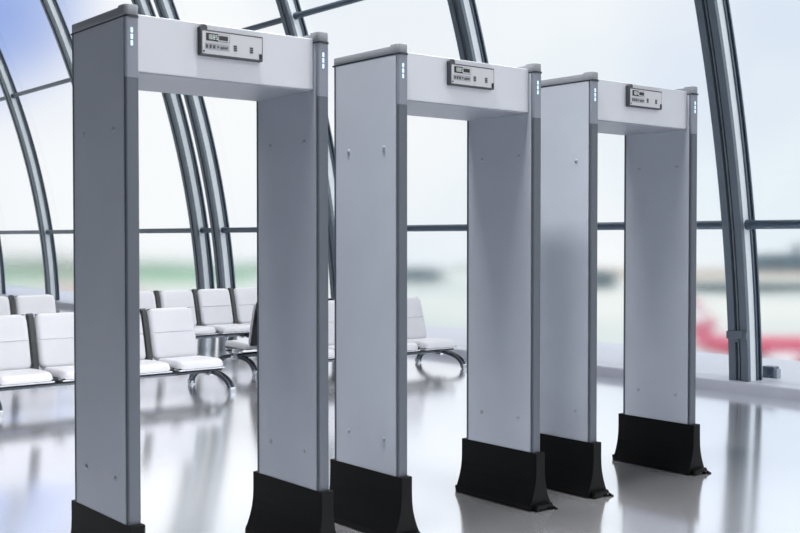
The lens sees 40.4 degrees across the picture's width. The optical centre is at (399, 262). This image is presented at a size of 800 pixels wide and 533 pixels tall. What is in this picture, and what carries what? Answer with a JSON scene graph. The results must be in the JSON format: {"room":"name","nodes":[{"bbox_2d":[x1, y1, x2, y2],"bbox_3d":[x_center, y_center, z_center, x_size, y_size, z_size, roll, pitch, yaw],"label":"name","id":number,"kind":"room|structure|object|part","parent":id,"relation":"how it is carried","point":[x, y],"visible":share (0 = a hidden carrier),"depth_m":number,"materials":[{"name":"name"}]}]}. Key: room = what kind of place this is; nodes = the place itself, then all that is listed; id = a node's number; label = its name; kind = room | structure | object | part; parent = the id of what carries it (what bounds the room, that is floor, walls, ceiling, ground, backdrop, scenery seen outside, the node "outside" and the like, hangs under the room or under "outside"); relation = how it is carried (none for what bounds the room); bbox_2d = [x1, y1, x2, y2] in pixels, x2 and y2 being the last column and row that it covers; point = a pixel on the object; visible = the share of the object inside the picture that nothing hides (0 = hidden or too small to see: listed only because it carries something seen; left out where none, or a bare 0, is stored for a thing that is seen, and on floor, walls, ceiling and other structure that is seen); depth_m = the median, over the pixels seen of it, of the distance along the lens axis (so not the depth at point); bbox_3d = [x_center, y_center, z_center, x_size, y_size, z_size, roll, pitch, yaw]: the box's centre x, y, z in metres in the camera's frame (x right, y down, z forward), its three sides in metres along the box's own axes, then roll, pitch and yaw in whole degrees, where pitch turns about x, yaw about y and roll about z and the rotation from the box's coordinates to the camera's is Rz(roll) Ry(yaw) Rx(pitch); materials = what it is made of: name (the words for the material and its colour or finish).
{"room":"airport terminal","nodes":[
{"label":"airport terminal","id":0,"kind":"room"},
{"bbox_2d":[0,307,799,532],"bbox_3d":[-7.138,1.302,11.636,13.650,0.300,41.000,-1,2,-39],"label":"floor","id":1,"kind":"structure","parent":0,"point":[198,441],"depth_m":6.69,"materials":[{"name":"grey tile"}]},
{"bbox_2d":[0,294,55,317],"bbox_3d":[-4.644,0.769,11.841,2.186,0.757,0.811,-1,2,-39],"label":"bench","id":2,"kind":"object","parent":1,"relation":"on","point":[45,303],"visible":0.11,"depth_m":12.48,"materials":[{"name":"white leather"}]},
{"bbox_3d":[-4.609,0.627,12.210,0.468,0.480,0.174,-1,2,-39],"label":"backrest","id":3,"kind":"part","parent":2,"relation":"part of","materials":[{"name":"white leather"}]},
{"bbox_3d":[-4.279,0.649,12.232,0.052,0.535,0.605,-1,2,-39],"label":"frame","id":4,"kind":"part","parent":2,"relation":"part of","materials":[{"name":"metal"}]},
{"bbox_2d":[0,307,235,416],"bbox_3d":[-2.588,0.821,9.518,2.186,0.757,0.811,-1,2,-39],"label":"bench","id":5,"kind":"object","parent":1,"relation":"on","point":[167,335],"visible":0.66,"depth_m":9.51,"materials":[{"name":"white leather"}]},
{"bbox_3d":[-3.377,0.695,9.213,0.468,0.480,0.174,-1,2,-39],"label":"backrest","id":6,"kind":"part","parent":5,"relation":"part of","materials":[{"name":"white leather"}]},
{"bbox_3d":[-3.031,0.986,8.797,0.468,0.012,0.053,-1,2,-39],"label":"rail","id":7,"kind":"part","parent":5,"relation":"part of","materials":[{"name":"metal"}]},
{"bbox_3d":[-3.047,0.717,9.235,0.052,0.535,0.605,-1,2,-39],"label":"frame","id":8,"kind":"part","parent":5,"relation":"part of","materials":[{"name":"metal"}]},
{"bbox_3d":[-2.965,0.687,9.550,0.468,0.480,0.174,-1,2,-39],"label":"backrest","id":9,"kind":"part","parent":5,"relation":"part of","materials":[{"name":"white leather"}]},
{"bbox_3d":[-2.553,0.679,9.888,0.468,0.480,0.174,-1,2,-39],"label":"backrest","id":10,"kind":"part","parent":5,"relation":"part of","materials":[{"name":"white leather"}]},
{"bbox_3d":[-2.207,0.971,9.472,0.468,0.012,0.053,-1,2,-39],"label":"rail","id":11,"kind":"part","parent":5,"relation":"part of","materials":[{"name":"metal"}]},
{"bbox_3d":[-2.223,0.702,9.910,0.052,0.535,0.605,-1,2,-39],"label":"frame","id":12,"kind":"part","parent":5,"relation":"part of","materials":[{"name":"metal"}]},
{"bbox_3d":[-2.140,0.672,10.225,0.468,0.480,0.174,-1,2,-39],"label":"backrest","id":13,"kind":"part","parent":5,"relation":"part of","materials":[{"name":"white leather"}]},
{"bbox_3d":[-1.794,0.963,9.809,0.468,0.012,0.053,-1,2,-39],"label":"rail","id":14,"kind":"part","parent":5,"relation":"part of","materials":[{"name":"metal"}]},
{"bbox_2d":[140,287,256,340],"bbox_3d":[-2.430,0.728,13.651,2.156,0.757,0.811,-1,2,-39],"label":"bench","id":15,"kind":"object","parent":1,"relation":"on","point":[228,312],"visible":0.42,"depth_m":13.89,"materials":[{"name":"white leather"}]},
{"bbox_3d":[-3.209,0.601,13.356,0.468,0.480,0.174,-1,2,-39],"label":"backrest","id":16,"kind":"part","parent":15,"relation":"part of","materials":[{"name":"white leather"}]},
{"bbox_3d":[-2.879,0.623,13.378,0.052,0.535,0.605,-1,2,-39],"label":"frame","id":17,"kind":"part","parent":15,"relation":"part of","materials":[{"name":"metal"}]},
{"bbox_3d":[-2.796,0.594,13.693,0.468,0.480,0.174,-1,2,-39],"label":"backrest","id":18,"kind":"part","parent":15,"relation":"part of","materials":[{"name":"white leather"}]},
{"bbox_3d":[-2.466,0.616,13.715,0.052,0.535,0.605,-1,2,-39],"label":"frame","id":19,"kind":"part","parent":15,"relation":"part of","materials":[{"name":"metal"}]},
{"bbox_3d":[-2.384,0.586,14.031,0.468,0.480,0.174,-1,2,-39],"label":"backrest","id":20,"kind":"part","parent":15,"relation":"part of","materials":[{"name":"white leather"}]},
{"bbox_3d":[-2.054,0.608,14.053,0.052,0.535,0.605,-1,2,-39],"label":"frame","id":21,"kind":"part","parent":15,"relation":"part of","materials":[{"name":"metal"}]},
{"bbox_3d":[-2.038,0.877,13.614,0.468,0.012,0.053,-1,2,-39],"label":"rail","id":22,"kind":"part","parent":15,"relation":"part of","materials":[{"name":"metal"}]},
{"bbox_3d":[-1.971,0.578,14.368,0.468,0.480,0.174,-1,2,-39],"label":"backrest","id":23,"kind":"part","parent":15,"relation":"part of","materials":[{"name":"white leather"}]},
{"bbox_2d":[71,4,335,532],"bbox_3d":[-0.844,0.151,4.700,1.066,2.314,0.668,-1,2,-39],"label":"gate","id":24,"kind":"object","parent":1,"relation":"on","point":[117,53],"visible":1,"depth_m":4.56,"materials":[{"name":"plastic"}]},
{"bbox_3d":[-1.349,0.156,4.598,0.061,2.222,0.013,-1,2,-39],"label":"post","id":25,"kind":"part","parent":24,"relation":"part of","materials":[{"name":"grey metal"}]},
{"bbox_3d":[-1.196,0.160,4.412,0.058,2.222,0.473,-1,2,-39],"label":"panel","id":26,"kind":"part","parent":24,"relation":"part of","materials":[{"name":"grey plastic"}]},
{"bbox_3d":[-1.037,-0.830,4.194,0.060,0.232,0.013,-1,2,-39],"label":"post","id":27,"kind":"part","parent":24,"relation":"part of","materials":[{"name":"grey plastic"}]},
{"bbox_3d":[-1.037,0.281,4.220,0.059,1.990,0.012,-1,2,-39],"label":"post","id":28,"kind":"part","parent":24,"relation":"part of","materials":[{"name":"grey metal"}]},
{"bbox_3d":[-0.855,-0.867,4.683,0.841,0.222,0.466,-1,2,-39],"label":"header panel","id":29,"kind":"part","parent":24,"relation":"part of","materials":[{"name":"grey plastic"}]},
{"bbox_3d":[-0.690,-0.893,4.481,0.281,0.091,0.002,-1,2,-39],"label":"plate","id":30,"kind":"part","parent":24,"relation":"part of","materials":[{"name":"white plastic"}]},
{"bbox_3d":[-0.651,0.143,5.170,0.061,2.222,0.013,-1,2,-39],"label":"post","id":31,"kind":"part","parent":24,"relation":"part of","materials":[{"name":"grey metal"}]},
{"bbox_3d":[-0.498,0.147,4.983,0.058,2.222,0.473,-1,2,-39],"label":"panel","id":32,"kind":"part","parent":24,"relation":"part of","materials":[{"name":"grey plastic"}]},
{"bbox_3d":[-0.339,-0.843,4.765,0.060,0.232,0.013,-1,2,-39],"label":"post","id":33,"kind":"part","parent":24,"relation":"part of","materials":[{"name":"grey plastic"}]},
{"bbox_3d":[-0.339,0.268,4.791,0.059,1.990,0.012,-1,2,-39],"label":"post","id":34,"kind":"part","parent":24,"relation":"part of","materials":[{"name":"grey plastic"}]},
{"bbox_2d":[219,298,333,374],"bbox_3d":[-0.974,0.763,12.095,2.037,0.757,0.811,-1,2,-39],"label":"bench","id":35,"kind":"object","parent":1,"relation":"on","point":[251,343],"visible":0.17,"depth_m":11.39,"materials":[{"name":"white leather"}]},
{"bbox_3d":[-1.380,0.645,11.416,0.436,0.480,0.174,-1,2,-39],"label":"backrest","id":36,"kind":"part","parent":35,"relation":"part of","materials":[{"name":"white leather"}]},
{"bbox_2d":[256,297,466,376],"bbox_3d":[-0.366,0.780,11.335,2.186,0.757,0.811,-1,2,-39],"label":"bench","id":37,"kind":"object","parent":1,"relation":"on","point":[417,342],"visible":0.23,"depth_m":11.73,"materials":[{"name":"white leather"}]},
{"bbox_3d":[-0.744,0.646,11.368,0.468,0.480,0.174,-1,2,-39],"label":"backrest","id":38,"kind":"part","parent":37,"relation":"part of","materials":[{"name":"white leather"}]},
{"bbox_3d":[0.081,0.631,12.043,0.468,0.480,0.174,-1,2,-39],"label":"backrest","id":39,"kind":"part","parent":37,"relation":"part of","materials":[{"name":"white leather"}]},
{"bbox_3d":[0.427,0.922,11.626,0.468,0.012,0.053,-1,2,-39],"label":"rail","id":40,"kind":"part","parent":37,"relation":"part of","materials":[{"name":"metal"}]},
{"bbox_2d":[0,294,799,400],"bbox_3d":[-1.105,1.291,16.573,1.980,0.700,41.000,-1,2,-39],"label":"trim","id":41,"kind":"structure","parent":1,"relation":"on","point":[704,381],"depth_m":10.01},
{"bbox_2d":[0,251,3,293],"bbox_3d":[-10.543,-3.485,24.314,3.291,8.500,0.210,-1,2,-39],"label":"trim","id":42,"kind":"structure","parent":41,"relation":"on","point":[1,270],"depth_m":25.31,"materials":[{"name":"grey metal"}]},
{"bbox_2d":[0,86,44,295],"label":"window","id":43,"kind":"structure","parent":41,"relation":"on","point":[20,245],"depth_m":23.90,"materials":[{"name":"clear glass"}]},
{"bbox_2d":[0,53,57,299],"bbox_3d":[-8.504,-3.429,21.823,3.291,8.500,0.210,-1,2,-39],"label":"trim","id":44,"kind":"structure","parent":41,"relation":"on","point":[46,241],"depth_m":22.54,"materials":[{"name":"silver metal"}]},
{"bbox_2d":[0,0,73,301],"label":"window","id":45,"kind":"structure","parent":41,"relation":"on","point":[31,55],"depth_m":21.45,"materials":[{"name":"clear glass"}]},
{"bbox_2d":[40,0,71,83],"bbox_3d":[-6.376,-3.370,19.223,3.291,8.500,0.210,-1,2,-39],"label":"trim","id":46,"kind":"structure","parent":41,"relation":"on","point":[50,8],"depth_m":19.39,"materials":[{"name":"grey metal"}]},
{"bbox_2d":[55,0,195,291],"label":"window","id":47,"kind":"structure","parent":41,"relation":"on","point":[166,258],"depth_m":18.60,"materials":[{"name":"clear glass"}]},
{"bbox_2d":[131,0,212,289],"bbox_3d":[-4.350,-3.314,16.747,3.291,8.500,0.210,-1,2,-39],"label":"trim","id":48,"kind":"structure","parent":41,"relation":"on","point":[172,102],"depth_m":17.52,"materials":[{"name":"silver metal"}]},
{"bbox_2d":[148,0,216,288],"bbox_3d":[-4.077,-3.310,16.537,3.074,8.500,0.494,-1,2,-39],"label":"window","id":49,"kind":"structure","parent":41,"relation":"on","point":[207,229],"depth_m":17.49,"materials":[{"name":"clear glass"}]},
{"bbox_2d":[153,0,233,289],"bbox_3d":[-3.925,-3.303,16.229,3.291,8.500,0.210,-1,2,-39],"label":"trim","id":50,"kind":"structure","parent":41,"relation":"on","point":[196,112],"depth_m":17.00,"materials":[{"name":"silver metal"}]},
{"bbox_2d":[171,0,330,297],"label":"window","id":51,"kind":"structure","parent":41,"relation":"on","point":[231,122],"depth_m":16.43,"materials":[{"name":"clear glass"}]},
{"bbox_2d":[276,0,333,298],"bbox_3d":[-1.962,-3.249,13.831,3.291,8.500,0.210,-1,2,-39],"label":"trim","id":52,"kind":"structure","parent":41,"relation":"on","point":[292,27],"depth_m":14.59,"materials":[{"name":"silver metal"}]},
{"bbox_2d":[293,0,466,346],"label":"window","id":53,"kind":"structure","parent":41,"relation":"on","point":[436,147],"depth_m":13.21,"materials":[{"name":"clear glass"}]},
{"bbox_2d":[447,0,485,62],"bbox_3d":[0.046,-3.193,11.378,3.291,8.500,0.210,-1,2,-39],"label":"trim","id":54,"kind":"structure","parent":41,"relation":"on","point":[462,12],"depth_m":11.90,"materials":[{"name":"grey metal"}]},
{"bbox_3d":[-0.025,-3.192,11.320,3.084,8.500,0.016,-1,2,-39],"label":"track rod","id":55,"kind":"part","parent":54,"relation":"part of","materials":[{"name":"grey metal"}]},
{"bbox_2d":[472,0,728,376],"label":"window","id":56,"kind":"structure","parent":41,"relation":"on","point":[653,43],"depth_m":10.68,"materials":[{"name":"clear glass"}]},
{"bbox_2d":[694,0,759,381],"bbox_3d":[2.009,-3.139,8.980,3.291,8.500,0.210,-1,2,-39],"label":"support beam","id":57,"kind":"structure","parent":41,"relation":"on","point":[742,334],"depth_m":9.81,"materials":[{"name":"grey metal"}]},
{"bbox_3d":[1.938,-3.138,8.922,3.084,8.500,0.016,-1,2,-39],"label":"track rod","id":58,"kind":"part","parent":57,"relation":"part of","materials":[{"name":"silver metal"}]},
{"bbox_2d":[726,0,799,384],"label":"window","id":59,"kind":"structure","parent":41,"relation":"on","point":[765,34],"depth_m":9.63,"materials":[{"name":"clear glass"}]},
{"bbox_2d":[329,43,557,532],"bbox_3d":[0.204,0.132,5.558,1.066,2.314,0.668,-1,2,-39],"label":"gate","id":60,"kind":"object","parent":1,"relation":"on","point":[503,462],"visible":0.98,"depth_m":5.41,"materials":[{"name":"plastic"}]},
{"bbox_3d":[-0.300,0.136,5.456,0.061,2.222,0.013,-1,2,-39],"label":"post","id":61,"kind":"part","parent":60,"relation":"part of","materials":[{"name":"grey plastic"}]},
{"bbox_3d":[-0.148,0.141,5.270,0.058,2.222,0.473,-1,2,-39],"label":"panel","id":62,"kind":"part","parent":60,"relation":"part of","materials":[{"name":"grey plastic"}]},
{"bbox_3d":[0.012,0.261,5.077,0.059,1.990,0.012,-1,2,-39],"label":"post","id":63,"kind":"part","parent":60,"relation":"part of","materials":[{"name":"grey plastic"}]},
{"bbox_3d":[0.012,-0.850,5.052,0.060,0.232,0.013,-1,2,-39],"label":"post","id":64,"kind":"part","parent":60,"relation":"part of","materials":[{"name":"grey plastic"}]},
{"bbox_3d":[0.194,-0.886,5.541,0.841,0.222,0.466,-1,2,-39],"label":"header panel","id":65,"kind":"part","parent":60,"relation":"part of","materials":[{"name":"grey plastic"}]},
{"bbox_3d":[0.397,0.123,6.027,0.061,2.222,0.013,-1,2,-39],"label":"post","id":66,"kind":"part","parent":60,"relation":"part of","materials":[{"name":"grey metal"}]},
{"bbox_3d":[0.358,-0.913,5.339,0.281,0.091,0.002,-1,2,-39],"label":"plate","id":67,"kind":"part","parent":60,"relation":"part of","materials":[{"name":"silver metal"}]},
{"bbox_3d":[0.550,0.128,5.841,0.058,2.222,0.473,-1,2,-39],"label":"panel","id":68,"kind":"part","parent":60,"relation":"part of","materials":[{"name":"grey plastic"}]},
{"bbox_3d":[0.710,0.248,5.649,0.059,1.990,0.012,-1,2,-39],"label":"post","id":69,"kind":"part","parent":60,"relation":"part of","materials":[{"name":"grey plastic"}]},
{"bbox_3d":[0.710,-0.863,5.623,0.060,0.232,0.013,-1,2,-39],"label":"post","id":70,"kind":"part","parent":60,"relation":"part of","materials":[{"name":"grey plastic"}]},
{"bbox_2d":[540,72,710,498],"bbox_3d":[1.250,0.113,6.413,1.066,2.314,0.668,-1,2,-39],"label":"gate","id":71,"kind":"object","parent":1,"relation":"on","point":[657,427],"visible":0.86,"depth_m":6.34,"materials":[{"name":"plastic"}]},
{"bbox_3d":[0.898,0.121,6.125,0.058,2.222,0.473,-1,2,-39],"label":"panel","id":72,"kind":"part","parent":71,"relation":"part of","materials":[{"name":"grey plastic"}]},
{"bbox_3d":[1.057,0.242,5.933,0.059,1.990,0.012,-1,2,-39],"label":"post","id":73,"kind":"part","parent":71,"relation":"part of","materials":[{"name":"grey metal"}]},
{"bbox_3d":[1.057,-0.869,5.907,0.060,0.232,0.013,-1,2,-39],"label":"post","id":74,"kind":"part","parent":71,"relation":"part of","materials":[{"name":"grey plastic"}]},
{"bbox_3d":[1.443,0.104,6.883,0.061,2.222,0.013,-1,2,-39],"label":"post","id":75,"kind":"part","parent":71,"relation":"part of","materials":[{"name":"grey plastic"}]},
{"bbox_3d":[1.239,-0.906,6.396,0.841,0.222,0.466,-1,2,-39],"label":"header panel","id":76,"kind":"part","parent":71,"relation":"part of","materials":[{"name":"white plastic"}]},
{"bbox_3d":[1.403,-0.932,6.194,0.281,0.091,0.002,-1,2,-39],"label":"plate","id":77,"kind":"part","parent":71,"relation":"part of","materials":[{"name":"white plastic"}]},
{"bbox_3d":[1.595,0.108,6.696,0.058,2.222,0.473,-1,2,-39],"label":"panel","id":78,"kind":"part","parent":71,"relation":"part of","materials":[{"name":"grey plastic"}]},
{"bbox_3d":[1.755,0.229,6.504,0.059,1.990,0.012,-1,2,-39],"label":"post","id":79,"kind":"part","parent":71,"relation":"part of","materials":[{"name":"grey metal"}]},
{"bbox_3d":[1.755,-0.882,6.478,0.060,0.232,0.013,-1,2,-39],"label":"post","id":80,"kind":"part","parent":71,"relation":"part of","materials":[{"name":"grey plastic"}]}
]}

